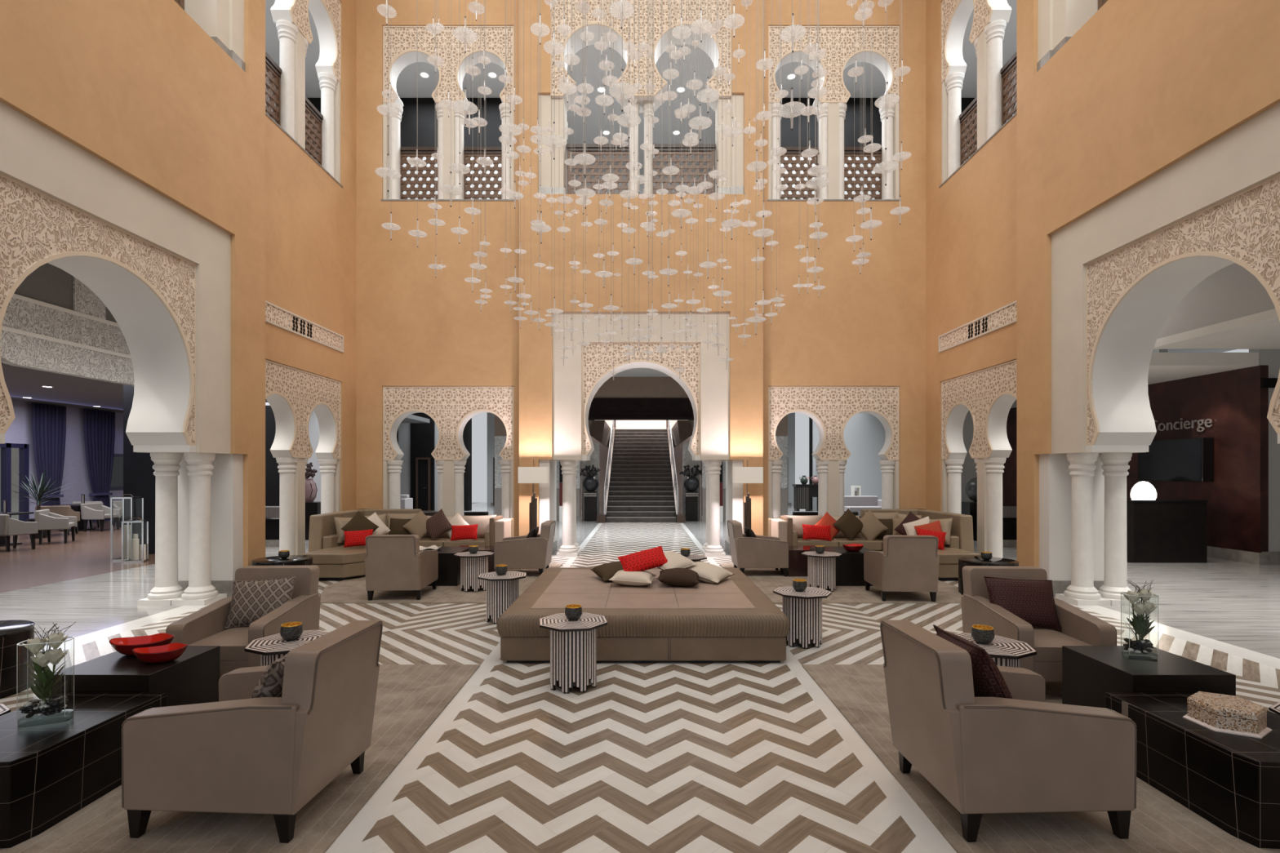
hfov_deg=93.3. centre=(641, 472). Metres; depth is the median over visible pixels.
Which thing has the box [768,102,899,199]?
trim
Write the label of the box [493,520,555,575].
armchair
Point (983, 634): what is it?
bowl
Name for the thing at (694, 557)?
table
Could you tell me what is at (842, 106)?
column
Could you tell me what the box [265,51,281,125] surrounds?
lattice railing
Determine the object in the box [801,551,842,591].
table
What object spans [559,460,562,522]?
screen panel
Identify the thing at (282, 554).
bowl
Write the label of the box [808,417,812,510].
trim
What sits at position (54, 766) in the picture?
table
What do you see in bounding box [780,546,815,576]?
table
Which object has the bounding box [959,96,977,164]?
lattice railing
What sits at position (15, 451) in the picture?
wall
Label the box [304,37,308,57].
column
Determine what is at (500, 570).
bowl
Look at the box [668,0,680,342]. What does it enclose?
glass pendant
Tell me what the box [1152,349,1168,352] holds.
wall
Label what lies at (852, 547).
bowl
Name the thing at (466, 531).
lumbar cushion
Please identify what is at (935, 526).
cushion
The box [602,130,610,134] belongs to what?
recessed light
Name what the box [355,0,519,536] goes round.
wall
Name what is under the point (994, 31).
column
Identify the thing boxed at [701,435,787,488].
panel
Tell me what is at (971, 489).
vase
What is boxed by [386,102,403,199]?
column
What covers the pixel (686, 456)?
wall
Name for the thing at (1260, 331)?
ceiling
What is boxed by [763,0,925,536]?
wall
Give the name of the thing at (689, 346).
glass pendant
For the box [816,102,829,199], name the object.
column
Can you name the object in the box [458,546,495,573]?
table
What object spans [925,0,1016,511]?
wall
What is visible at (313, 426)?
wall
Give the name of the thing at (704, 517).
baseboard
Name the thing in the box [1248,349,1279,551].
wall
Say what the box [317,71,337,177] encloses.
column
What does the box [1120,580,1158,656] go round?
flower vase
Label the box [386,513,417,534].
pillow
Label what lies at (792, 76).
recessed light
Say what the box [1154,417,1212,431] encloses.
sign
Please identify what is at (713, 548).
column
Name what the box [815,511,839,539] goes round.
cushion
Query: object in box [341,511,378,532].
cushion
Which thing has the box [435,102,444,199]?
column
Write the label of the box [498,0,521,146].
glass pendant
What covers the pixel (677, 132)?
recessed light
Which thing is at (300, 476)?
trim
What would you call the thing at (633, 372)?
ceiling
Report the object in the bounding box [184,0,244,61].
trim
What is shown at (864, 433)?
wall
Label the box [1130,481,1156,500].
dome lamp
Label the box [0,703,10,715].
table
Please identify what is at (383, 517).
pillow
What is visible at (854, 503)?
lounge sofa
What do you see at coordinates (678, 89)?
recessed light
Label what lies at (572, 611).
bowl
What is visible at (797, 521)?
pillow
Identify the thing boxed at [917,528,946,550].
lumbar cushion
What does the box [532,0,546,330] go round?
glass pendant
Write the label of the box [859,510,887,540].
cushion
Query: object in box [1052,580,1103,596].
baseboard
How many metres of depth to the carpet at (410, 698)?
2.98 m
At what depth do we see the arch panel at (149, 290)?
6.95 m
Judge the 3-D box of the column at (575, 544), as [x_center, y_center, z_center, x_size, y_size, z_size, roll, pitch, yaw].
[-1.490,0.725,12.780,0.416,1.950,0.416,0,0,0]
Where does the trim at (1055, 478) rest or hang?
attached to the wall at (1141, 86)
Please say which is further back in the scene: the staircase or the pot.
the staircase
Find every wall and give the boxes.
[0,0,265,567]
[0,447,18,519]
[4,400,123,522]
[13,262,117,323]
[265,0,355,511]
[265,69,275,115]
[265,399,320,501]
[315,152,501,199]
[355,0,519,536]
[398,422,439,510]
[487,412,494,505]
[494,414,506,435]
[494,488,580,515]
[519,0,763,536]
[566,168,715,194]
[580,420,701,506]
[582,442,599,519]
[682,442,700,519]
[701,488,787,520]
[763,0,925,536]
[775,414,787,435]
[780,152,969,199]
[787,412,795,505]
[812,413,885,510]
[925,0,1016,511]
[960,410,977,502]
[1002,364,1268,552]
[1006,70,1016,121]
[1016,0,1279,568]
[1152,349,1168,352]
[1156,262,1275,338]
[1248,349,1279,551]
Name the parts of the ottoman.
panel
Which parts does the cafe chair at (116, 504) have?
leg, arm, backrest, leg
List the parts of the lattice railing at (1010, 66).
frame, handrail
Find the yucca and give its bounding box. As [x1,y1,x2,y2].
[5,467,75,538]
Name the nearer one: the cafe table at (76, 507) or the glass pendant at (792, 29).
the glass pendant at (792, 29)
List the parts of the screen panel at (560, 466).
door, lattice door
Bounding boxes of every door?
[0,443,29,521]
[415,457,430,511]
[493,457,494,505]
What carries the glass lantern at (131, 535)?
on the floor
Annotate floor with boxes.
[0,502,1279,852]
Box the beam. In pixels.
[588,398,693,420]
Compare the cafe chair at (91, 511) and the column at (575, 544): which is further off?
the cafe chair at (91, 511)
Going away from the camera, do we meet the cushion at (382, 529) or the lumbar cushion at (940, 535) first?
the lumbar cushion at (940, 535)
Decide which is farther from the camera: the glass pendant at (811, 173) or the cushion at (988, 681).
the glass pendant at (811, 173)
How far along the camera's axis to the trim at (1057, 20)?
8.11 m
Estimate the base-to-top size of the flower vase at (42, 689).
0.517 m
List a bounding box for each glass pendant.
[374,0,400,191]
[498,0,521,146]
[513,0,527,328]
[523,0,537,323]
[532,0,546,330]
[546,0,563,319]
[577,0,593,316]
[603,0,619,320]
[608,0,635,111]
[617,0,640,138]
[653,0,669,362]
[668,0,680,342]
[671,0,691,228]
[680,0,693,356]
[696,0,711,321]
[696,0,719,113]
[720,0,742,239]
[764,0,777,324]
[769,0,783,310]
[777,87,805,130]
[780,0,805,52]
[806,0,823,282]
[807,0,829,183]
[845,0,862,251]
[889,0,910,224]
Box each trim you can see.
[0,101,231,453]
[0,434,243,580]
[73,276,106,319]
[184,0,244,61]
[210,36,245,71]
[265,111,343,187]
[265,405,279,506]
[294,30,340,183]
[294,457,340,555]
[380,199,515,200]
[382,102,513,199]
[382,460,513,518]
[410,412,434,510]
[462,417,471,511]
[538,455,742,542]
[540,94,743,193]
[540,186,743,194]
[552,311,729,460]
[767,199,901,200]
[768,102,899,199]
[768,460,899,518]
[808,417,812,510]
[938,112,1016,187]
[942,30,986,182]
[942,457,986,555]
[1036,36,1071,71]
[1037,0,1097,62]
[1039,434,1279,580]
[1051,102,1279,453]
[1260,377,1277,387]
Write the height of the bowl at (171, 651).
0.094 m
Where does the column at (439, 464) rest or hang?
on the floor
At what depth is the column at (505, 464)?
12.43 m
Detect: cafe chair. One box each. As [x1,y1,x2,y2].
[0,514,37,551]
[34,509,76,544]
[35,505,79,535]
[71,501,102,528]
[80,502,120,531]
[112,500,122,527]
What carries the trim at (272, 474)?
attached to the wall at (313, 426)
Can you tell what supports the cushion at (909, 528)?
on the sofa at (962, 541)
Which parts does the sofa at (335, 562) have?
arm, chaise seat, seat, seat, arm, arm panel, arm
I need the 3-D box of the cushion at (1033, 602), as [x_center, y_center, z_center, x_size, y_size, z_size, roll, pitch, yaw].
[3.109,1.065,4.930,0.564,0.398,0.216,0,0,3]
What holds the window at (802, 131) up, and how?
in the wall at (789, 165)
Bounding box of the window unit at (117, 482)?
[110,453,123,489]
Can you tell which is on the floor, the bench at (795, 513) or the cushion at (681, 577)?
the bench at (795, 513)
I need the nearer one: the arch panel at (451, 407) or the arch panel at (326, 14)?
the arch panel at (326, 14)
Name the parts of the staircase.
glass balustrade, glass balustrade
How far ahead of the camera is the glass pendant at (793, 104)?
5.80 m
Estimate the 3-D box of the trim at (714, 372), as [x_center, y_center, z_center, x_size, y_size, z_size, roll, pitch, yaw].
[0.000,-1.745,12.540,3.600,2.990,0.800,0,0,0]
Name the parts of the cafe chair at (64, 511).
backrest, arm, leg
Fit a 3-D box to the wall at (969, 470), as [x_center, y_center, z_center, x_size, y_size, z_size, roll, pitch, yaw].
[8.850,-0.800,17.375,2.500,5.000,0.150,0,0,0]
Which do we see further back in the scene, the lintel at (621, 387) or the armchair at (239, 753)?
the lintel at (621, 387)
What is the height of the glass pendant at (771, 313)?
8.993 m
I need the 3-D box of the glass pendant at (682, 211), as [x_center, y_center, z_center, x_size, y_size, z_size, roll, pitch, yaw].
[0.480,-7.059,7.220,0.235,8.283,0.235,0,0,9]
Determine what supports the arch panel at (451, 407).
attached to the wall at (415, 327)
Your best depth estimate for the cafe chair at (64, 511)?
16.21 m
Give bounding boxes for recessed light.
[419,71,429,78]
[487,71,497,78]
[596,86,605,93]
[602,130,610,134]
[672,130,680,134]
[675,86,685,93]
[786,73,795,79]
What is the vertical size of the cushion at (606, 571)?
0.198 m
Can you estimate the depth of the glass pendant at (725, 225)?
7.40 m
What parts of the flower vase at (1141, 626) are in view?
stem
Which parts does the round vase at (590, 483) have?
pot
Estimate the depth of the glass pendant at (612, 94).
5.81 m
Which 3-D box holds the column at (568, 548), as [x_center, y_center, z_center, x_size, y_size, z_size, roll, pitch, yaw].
[-1.490,0.725,12.345,0.416,1.950,0.416,0,0,0]
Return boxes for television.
[1137,437,1213,481]
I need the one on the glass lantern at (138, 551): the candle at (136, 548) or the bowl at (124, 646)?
the candle at (136, 548)
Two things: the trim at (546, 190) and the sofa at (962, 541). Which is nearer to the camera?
the sofa at (962, 541)
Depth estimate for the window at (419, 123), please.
15.56 m
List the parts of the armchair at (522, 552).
arm, arm, leg, backrest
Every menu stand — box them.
[2,500,7,513]
[81,493,84,503]
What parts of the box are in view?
lid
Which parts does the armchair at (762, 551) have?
backrest, arm, arm, leg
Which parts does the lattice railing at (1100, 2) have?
frame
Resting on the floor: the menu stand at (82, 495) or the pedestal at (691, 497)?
the pedestal at (691, 497)
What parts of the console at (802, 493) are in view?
leg, drawer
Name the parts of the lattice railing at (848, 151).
handrail, frame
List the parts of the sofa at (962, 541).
arm, arm panel, arm, seat, seat, chaise seat, arm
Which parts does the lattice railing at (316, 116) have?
handrail, frame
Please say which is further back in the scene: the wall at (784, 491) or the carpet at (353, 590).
the wall at (784, 491)
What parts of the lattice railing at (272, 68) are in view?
handrail, frame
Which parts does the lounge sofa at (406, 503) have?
backrest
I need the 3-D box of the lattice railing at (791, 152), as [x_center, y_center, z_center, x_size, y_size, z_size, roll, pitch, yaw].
[3.280,-6.173,12.630,0.950,1.195,0.120,0,0,0]
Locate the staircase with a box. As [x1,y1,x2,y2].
[588,420,693,523]
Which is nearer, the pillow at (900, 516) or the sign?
the pillow at (900, 516)
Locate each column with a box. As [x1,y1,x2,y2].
[137,453,184,605]
[171,453,226,605]
[275,19,298,140]
[275,457,298,555]
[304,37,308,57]
[304,457,308,472]
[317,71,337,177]
[317,459,337,514]
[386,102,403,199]
[386,460,403,509]
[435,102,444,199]
[435,460,444,511]
[453,102,466,199]
[453,460,466,515]
[498,102,510,199]
[498,460,510,517]
[556,459,579,556]
[573,460,581,553]
[629,101,639,194]
[642,101,654,194]
[700,460,708,553]
[702,459,725,556]
[771,102,782,199]
[771,460,782,517]
[815,460,829,515]
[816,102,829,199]
[837,102,847,199]
[837,460,847,515]
[879,102,895,199]
[879,460,895,509]
[944,71,964,177]
[944,459,964,514]
[973,36,977,57]
[973,457,977,472]
[983,19,1006,140]
[983,457,1006,558]
[1055,453,1110,605]
[1097,453,1142,605]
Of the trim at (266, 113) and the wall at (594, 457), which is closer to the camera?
the trim at (266, 113)
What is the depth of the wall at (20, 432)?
19.71 m
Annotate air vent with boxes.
[265,300,343,352]
[938,300,1016,352]
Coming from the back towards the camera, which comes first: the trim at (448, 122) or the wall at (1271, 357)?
the trim at (448, 122)
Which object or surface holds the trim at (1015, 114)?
attached to the wall at (971, 220)
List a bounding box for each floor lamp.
[518,459,548,532]
[733,459,763,533]
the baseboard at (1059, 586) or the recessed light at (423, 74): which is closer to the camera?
the baseboard at (1059, 586)
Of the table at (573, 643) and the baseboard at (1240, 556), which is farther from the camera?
the baseboard at (1240, 556)
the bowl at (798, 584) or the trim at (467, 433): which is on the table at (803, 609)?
the bowl at (798, 584)
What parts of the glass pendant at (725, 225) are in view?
glass stem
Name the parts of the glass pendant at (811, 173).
glass stem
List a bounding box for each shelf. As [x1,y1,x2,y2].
[265,517,279,519]
[1002,517,1016,519]
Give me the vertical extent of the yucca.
1.812 m
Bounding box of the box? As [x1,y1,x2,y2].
[1182,691,1271,738]
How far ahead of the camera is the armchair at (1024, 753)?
2.76 m
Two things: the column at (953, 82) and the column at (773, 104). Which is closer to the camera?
the column at (953, 82)
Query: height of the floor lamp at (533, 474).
1.940 m
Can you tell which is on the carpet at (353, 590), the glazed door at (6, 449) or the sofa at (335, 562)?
the sofa at (335, 562)
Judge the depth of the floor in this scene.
4.17 m
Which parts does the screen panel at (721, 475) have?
door, lattice door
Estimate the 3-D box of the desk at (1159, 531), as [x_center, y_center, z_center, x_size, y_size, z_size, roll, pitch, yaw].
[9.870,1.113,11.715,1.502,1.175,0.793,0,0,0]
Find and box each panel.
[0,172,195,445]
[265,359,341,459]
[270,0,341,83]
[382,25,513,108]
[382,386,513,460]
[396,428,398,444]
[494,435,580,488]
[550,0,731,112]
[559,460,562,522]
[581,342,700,456]
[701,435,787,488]
[720,462,723,522]
[768,25,899,108]
[768,386,899,460]
[941,0,1011,83]
[941,359,1016,459]
[1085,173,1279,445]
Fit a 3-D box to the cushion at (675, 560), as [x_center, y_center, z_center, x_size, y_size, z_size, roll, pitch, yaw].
[0.340,1.035,6.980,0.456,0.195,0.435,0,0,-42]
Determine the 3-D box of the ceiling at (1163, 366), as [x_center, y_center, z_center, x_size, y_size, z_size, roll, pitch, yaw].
[8.975,-2.080,15.550,4.750,0.240,8.900,0,0,0]
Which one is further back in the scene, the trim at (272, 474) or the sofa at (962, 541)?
the trim at (272, 474)
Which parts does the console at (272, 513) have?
inlaid drawer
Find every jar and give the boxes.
[799,475,808,484]
[810,475,817,484]
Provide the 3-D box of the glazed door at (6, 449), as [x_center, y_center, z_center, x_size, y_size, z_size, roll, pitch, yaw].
[-18.593,0.425,17.080,0.215,2.550,2.460,0,0,0]
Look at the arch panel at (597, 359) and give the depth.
12.19 m
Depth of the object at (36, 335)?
9.41 m
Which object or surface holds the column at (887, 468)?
on the floor
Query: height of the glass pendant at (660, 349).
9.543 m
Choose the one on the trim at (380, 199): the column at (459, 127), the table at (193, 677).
the column at (459, 127)
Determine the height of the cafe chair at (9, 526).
0.800 m
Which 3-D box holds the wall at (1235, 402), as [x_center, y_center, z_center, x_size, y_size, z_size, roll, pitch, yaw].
[11.425,-0.240,15.540,0.150,3.440,8.920,0,0,0]
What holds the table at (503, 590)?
on the floor
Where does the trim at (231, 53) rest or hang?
attached to the wall at (140, 86)
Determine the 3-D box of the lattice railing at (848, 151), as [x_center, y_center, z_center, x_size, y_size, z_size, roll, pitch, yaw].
[4.610,-6.173,12.630,0.950,1.195,0.120,0,0,0]
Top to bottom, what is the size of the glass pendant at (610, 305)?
9.073 m
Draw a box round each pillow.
[333,516,352,542]
[364,513,386,534]
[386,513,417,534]
[422,515,453,537]
[462,515,496,537]
[783,515,822,537]
[831,515,861,537]
[864,511,898,519]
[897,513,922,519]
[929,517,952,544]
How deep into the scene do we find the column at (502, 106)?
12.43 m
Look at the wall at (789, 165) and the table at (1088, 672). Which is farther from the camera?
the wall at (789, 165)
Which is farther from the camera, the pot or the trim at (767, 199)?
the pot
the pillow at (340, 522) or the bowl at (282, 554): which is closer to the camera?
the bowl at (282, 554)
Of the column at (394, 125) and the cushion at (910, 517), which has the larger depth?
the column at (394, 125)
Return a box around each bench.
[422,511,488,515]
[792,511,857,515]
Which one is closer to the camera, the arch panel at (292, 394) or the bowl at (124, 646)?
the bowl at (124, 646)
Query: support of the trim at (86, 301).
attached to the wall at (48, 283)
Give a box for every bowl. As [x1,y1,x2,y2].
[109,633,174,655]
[132,642,187,663]
[278,550,289,559]
[280,622,302,640]
[468,545,478,553]
[495,564,507,575]
[564,604,582,620]
[680,548,690,556]
[792,578,807,591]
[814,545,824,553]
[842,543,863,551]
[971,624,994,644]
[980,551,992,559]
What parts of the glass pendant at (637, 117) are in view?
glass stem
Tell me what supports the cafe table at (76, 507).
on the floor
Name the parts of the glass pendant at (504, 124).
glass stem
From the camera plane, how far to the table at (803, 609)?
5.84 m
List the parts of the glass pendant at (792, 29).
glass stem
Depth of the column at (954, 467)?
11.49 m
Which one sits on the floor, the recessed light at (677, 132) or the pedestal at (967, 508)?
the pedestal at (967, 508)
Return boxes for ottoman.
[496,567,790,662]
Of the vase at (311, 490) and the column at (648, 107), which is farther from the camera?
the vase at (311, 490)
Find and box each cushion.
[225,576,295,628]
[249,654,286,698]
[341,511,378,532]
[343,528,373,547]
[367,512,390,534]
[388,518,411,534]
[402,510,427,540]
[426,509,451,540]
[445,511,469,537]
[450,524,478,540]
[526,526,538,537]
[590,560,623,582]
[608,569,655,586]
[617,545,667,571]
[657,551,697,569]
[657,568,698,586]
[686,561,734,583]
[744,526,756,537]
[801,524,831,541]
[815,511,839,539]
[832,508,862,540]
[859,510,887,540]
[875,519,893,537]
[892,518,903,535]
[894,511,919,535]
[902,515,929,535]
[914,520,946,541]
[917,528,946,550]
[933,624,1012,698]
[983,576,1062,630]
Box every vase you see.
[17,622,75,722]
[305,462,317,502]
[579,464,599,491]
[679,464,702,491]
[964,476,977,502]
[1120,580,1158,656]
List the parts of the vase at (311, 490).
pot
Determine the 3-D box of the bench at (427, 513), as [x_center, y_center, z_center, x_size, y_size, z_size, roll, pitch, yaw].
[-4.550,1.330,14.625,1.600,0.740,0.550,0,0,0]
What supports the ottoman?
on the floor
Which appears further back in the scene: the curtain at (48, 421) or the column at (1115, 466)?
the curtain at (48, 421)
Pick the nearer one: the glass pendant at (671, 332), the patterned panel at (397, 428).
the glass pendant at (671, 332)
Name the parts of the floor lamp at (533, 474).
stem, lamp shade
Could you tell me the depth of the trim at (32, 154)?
7.02 m
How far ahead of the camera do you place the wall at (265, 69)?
14.62 m
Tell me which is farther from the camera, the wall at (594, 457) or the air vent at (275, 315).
the wall at (594, 457)
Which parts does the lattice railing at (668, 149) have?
handrail, frame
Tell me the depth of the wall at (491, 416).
31.00 m
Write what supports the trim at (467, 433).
attached to the wall at (404, 428)
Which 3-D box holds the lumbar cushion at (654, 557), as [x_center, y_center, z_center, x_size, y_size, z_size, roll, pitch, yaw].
[0.030,1.000,6.840,0.568,0.299,0.204,0,0,-16]
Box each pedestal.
[305,501,320,540]
[583,491,597,521]
[684,491,697,521]
[961,502,977,540]
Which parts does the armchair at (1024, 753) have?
leg, backrest, leg, arm, arm, leg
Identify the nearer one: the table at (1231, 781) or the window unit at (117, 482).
the table at (1231, 781)
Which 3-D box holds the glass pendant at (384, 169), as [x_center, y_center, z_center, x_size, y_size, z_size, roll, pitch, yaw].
[-2.720,-7.109,6.500,0.260,8.181,0.260,0,0,0]
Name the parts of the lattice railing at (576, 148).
frame, handrail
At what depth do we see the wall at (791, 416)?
31.00 m
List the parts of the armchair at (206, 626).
arm, seat, seat rail, backrest, arm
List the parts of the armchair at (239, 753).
leg, arm, arm, leg, backrest, leg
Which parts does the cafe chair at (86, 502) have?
backrest, leg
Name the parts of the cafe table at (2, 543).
leg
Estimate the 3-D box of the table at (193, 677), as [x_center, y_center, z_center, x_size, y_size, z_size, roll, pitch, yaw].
[-3.215,1.444,3.877,0.610,0.487,0.605,0,0,0]
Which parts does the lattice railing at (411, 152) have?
frame, handrail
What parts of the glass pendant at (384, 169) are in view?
glass stem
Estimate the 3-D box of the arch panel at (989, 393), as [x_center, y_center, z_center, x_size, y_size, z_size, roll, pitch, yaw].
[6.010,-1.001,10.420,0.340,1.512,2.680,0,0,0]
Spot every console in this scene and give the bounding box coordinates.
[265,506,279,546]
[792,484,817,511]
[1002,506,1016,546]
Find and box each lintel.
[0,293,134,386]
[593,377,688,398]
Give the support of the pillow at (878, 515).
on the sofa at (962, 541)
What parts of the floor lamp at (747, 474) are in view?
stem, lamp shade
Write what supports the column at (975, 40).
on the trim at (1015, 114)
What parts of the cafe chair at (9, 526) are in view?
backrest, leg, leg, arm, leg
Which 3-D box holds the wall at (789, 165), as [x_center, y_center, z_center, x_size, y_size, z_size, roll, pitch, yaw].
[5.850,-7.575,15.675,6.700,4.150,0.150,0,0,0]
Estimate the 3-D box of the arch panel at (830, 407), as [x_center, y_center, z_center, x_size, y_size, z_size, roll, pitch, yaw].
[3.945,-1.001,12.540,2.680,1.512,0.340,0,0,0]
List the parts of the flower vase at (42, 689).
stem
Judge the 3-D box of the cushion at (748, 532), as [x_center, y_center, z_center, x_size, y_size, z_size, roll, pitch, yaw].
[1.840,1.070,10.100,0.197,0.300,0.420,0,0,0]
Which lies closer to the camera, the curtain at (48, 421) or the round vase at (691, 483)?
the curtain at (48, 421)
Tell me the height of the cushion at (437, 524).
0.607 m
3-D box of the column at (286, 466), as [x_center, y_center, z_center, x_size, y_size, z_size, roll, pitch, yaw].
[-6.010,0.728,10.270,0.335,1.945,0.335,0,0,0]
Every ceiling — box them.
[1,362,429,422]
[265,0,1016,168]
[611,349,1234,377]
[860,352,1258,413]
[1153,308,1279,349]
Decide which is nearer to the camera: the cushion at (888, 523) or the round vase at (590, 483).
the cushion at (888, 523)
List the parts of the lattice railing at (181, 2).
frame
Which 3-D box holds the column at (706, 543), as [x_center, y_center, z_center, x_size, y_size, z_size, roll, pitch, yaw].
[1.490,0.725,12.780,0.416,1.950,0.416,0,0,0]
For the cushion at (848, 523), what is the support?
on the sofa at (962, 541)
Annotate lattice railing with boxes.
[174,0,184,10]
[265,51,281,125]
[305,96,323,165]
[400,146,437,199]
[463,146,502,199]
[566,143,629,194]
[653,143,715,194]
[780,146,817,199]
[844,146,881,199]
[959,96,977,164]
[1000,52,1016,125]
[1097,0,1107,9]
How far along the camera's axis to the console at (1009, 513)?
13.82 m
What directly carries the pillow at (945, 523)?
on the sofa at (962, 541)
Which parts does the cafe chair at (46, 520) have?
leg, backrest, leg, arm, arm, leg, seat, leg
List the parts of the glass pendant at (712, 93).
glass stem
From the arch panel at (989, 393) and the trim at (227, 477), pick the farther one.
the arch panel at (989, 393)
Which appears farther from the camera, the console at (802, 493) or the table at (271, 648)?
the console at (802, 493)
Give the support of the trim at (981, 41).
attached to the wall at (971, 220)
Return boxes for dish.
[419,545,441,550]
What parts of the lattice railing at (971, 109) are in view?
frame, handrail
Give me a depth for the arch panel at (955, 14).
11.43 m
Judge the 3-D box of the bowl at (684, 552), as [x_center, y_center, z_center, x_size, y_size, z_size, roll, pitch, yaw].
[0.620,1.128,8.470,0.140,0.108,0.140,0,0,-20]
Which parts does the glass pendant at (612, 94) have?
glass stem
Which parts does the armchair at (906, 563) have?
leg, arm, leg, backrest, leg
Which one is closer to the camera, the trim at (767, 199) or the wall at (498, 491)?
the trim at (767, 199)
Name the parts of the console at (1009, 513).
inlaid drawer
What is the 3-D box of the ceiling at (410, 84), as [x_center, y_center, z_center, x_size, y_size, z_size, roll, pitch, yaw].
[0.000,-9.725,8.700,18.600,0.150,21.400,0,0,0]
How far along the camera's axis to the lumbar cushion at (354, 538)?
10.00 m
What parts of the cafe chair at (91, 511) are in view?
leg, backrest, arm, leg, arm, seat, leg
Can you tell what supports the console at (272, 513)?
on the floor
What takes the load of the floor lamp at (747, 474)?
on the floor
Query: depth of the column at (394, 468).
12.44 m
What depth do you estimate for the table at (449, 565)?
8.95 m
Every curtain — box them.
[31,402,66,506]
[83,408,115,521]
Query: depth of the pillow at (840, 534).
11.51 m
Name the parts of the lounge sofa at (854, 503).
backrest, seat, arm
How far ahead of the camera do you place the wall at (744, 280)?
12.08 m
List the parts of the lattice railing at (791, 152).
handrail, frame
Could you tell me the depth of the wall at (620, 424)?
29.60 m
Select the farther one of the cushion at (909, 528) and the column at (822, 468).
the column at (822, 468)
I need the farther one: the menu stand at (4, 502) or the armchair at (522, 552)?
the menu stand at (4, 502)
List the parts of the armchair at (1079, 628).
arm, backrest, seat rail, seat, arm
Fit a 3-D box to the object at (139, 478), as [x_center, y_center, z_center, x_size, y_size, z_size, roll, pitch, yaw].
[-9.955,-0.215,12.650,1.590,3.830,0.200,0,0,0]
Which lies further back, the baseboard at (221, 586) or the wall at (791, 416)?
the wall at (791, 416)
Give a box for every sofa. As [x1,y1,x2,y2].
[302,508,514,580]
[400,494,413,509]
[768,508,980,580]
[844,495,881,518]
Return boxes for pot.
[26,518,47,538]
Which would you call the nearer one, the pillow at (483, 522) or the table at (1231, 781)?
the table at (1231, 781)
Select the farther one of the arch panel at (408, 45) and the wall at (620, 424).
the wall at (620, 424)
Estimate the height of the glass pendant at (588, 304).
8.813 m
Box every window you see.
[305,97,502,149]
[781,97,977,152]
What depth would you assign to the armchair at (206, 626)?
4.76 m
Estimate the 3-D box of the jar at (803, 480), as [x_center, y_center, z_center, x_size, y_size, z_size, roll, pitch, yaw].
[7.120,0.340,26.400,0.325,0.380,0.320,0,0,45]
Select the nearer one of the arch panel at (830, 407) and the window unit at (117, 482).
the arch panel at (830, 407)
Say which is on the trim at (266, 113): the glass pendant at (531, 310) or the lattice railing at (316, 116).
the lattice railing at (316, 116)
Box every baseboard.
[177,580,235,596]
[551,540,731,555]
[556,515,580,521]
[702,515,725,521]
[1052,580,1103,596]
[1207,546,1269,564]
[1261,551,1279,564]
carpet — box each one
[0,664,479,852]
[320,563,562,603]
[719,563,961,603]
[801,664,1279,852]
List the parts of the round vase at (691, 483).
pot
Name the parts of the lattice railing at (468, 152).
frame, handrail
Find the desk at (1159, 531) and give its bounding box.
[1126,498,1208,563]
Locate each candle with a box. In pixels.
[124,524,137,558]
[131,538,146,560]
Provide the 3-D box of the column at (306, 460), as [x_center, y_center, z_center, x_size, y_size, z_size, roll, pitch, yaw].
[-6.010,0.728,10.570,0.335,1.945,0.335,0,0,0]
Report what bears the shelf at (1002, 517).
attached to the console at (1009, 513)
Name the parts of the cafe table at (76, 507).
leg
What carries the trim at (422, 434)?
attached to the wall at (404, 428)
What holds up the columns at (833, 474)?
attached to the wall at (868, 328)
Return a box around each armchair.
[121,620,382,843]
[165,565,320,677]
[364,534,438,600]
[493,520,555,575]
[727,520,788,576]
[863,535,939,601]
[880,620,1137,842]
[960,565,1116,682]
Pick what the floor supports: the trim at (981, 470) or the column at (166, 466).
the column at (166, 466)
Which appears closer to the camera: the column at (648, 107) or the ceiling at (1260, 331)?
the ceiling at (1260, 331)
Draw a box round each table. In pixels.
[0,511,34,546]
[0,620,35,698]
[0,692,166,848]
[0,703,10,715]
[46,645,220,706]
[48,503,104,531]
[244,630,329,666]
[251,555,312,565]
[419,546,468,586]
[453,551,494,592]
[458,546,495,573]
[478,571,526,623]
[539,612,607,693]
[685,554,706,562]
[773,586,831,648]
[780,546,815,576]
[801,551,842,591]
[809,546,873,586]
[955,632,1036,667]
[958,556,1018,595]
[1062,645,1235,707]
[1105,692,1279,848]
[1268,702,1279,715]
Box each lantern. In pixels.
[110,493,144,561]
[121,517,148,563]
[850,485,861,495]
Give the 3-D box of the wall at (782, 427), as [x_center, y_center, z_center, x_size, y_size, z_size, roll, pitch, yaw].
[3.485,-2.275,21.050,3.170,2.050,0.300,0,0,0]
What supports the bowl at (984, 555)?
on the table at (962, 561)
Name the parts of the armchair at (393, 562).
leg, backrest, leg, arm, leg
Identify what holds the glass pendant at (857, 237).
hanging from the chandelier canopy
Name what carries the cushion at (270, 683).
on the armchair at (239, 753)

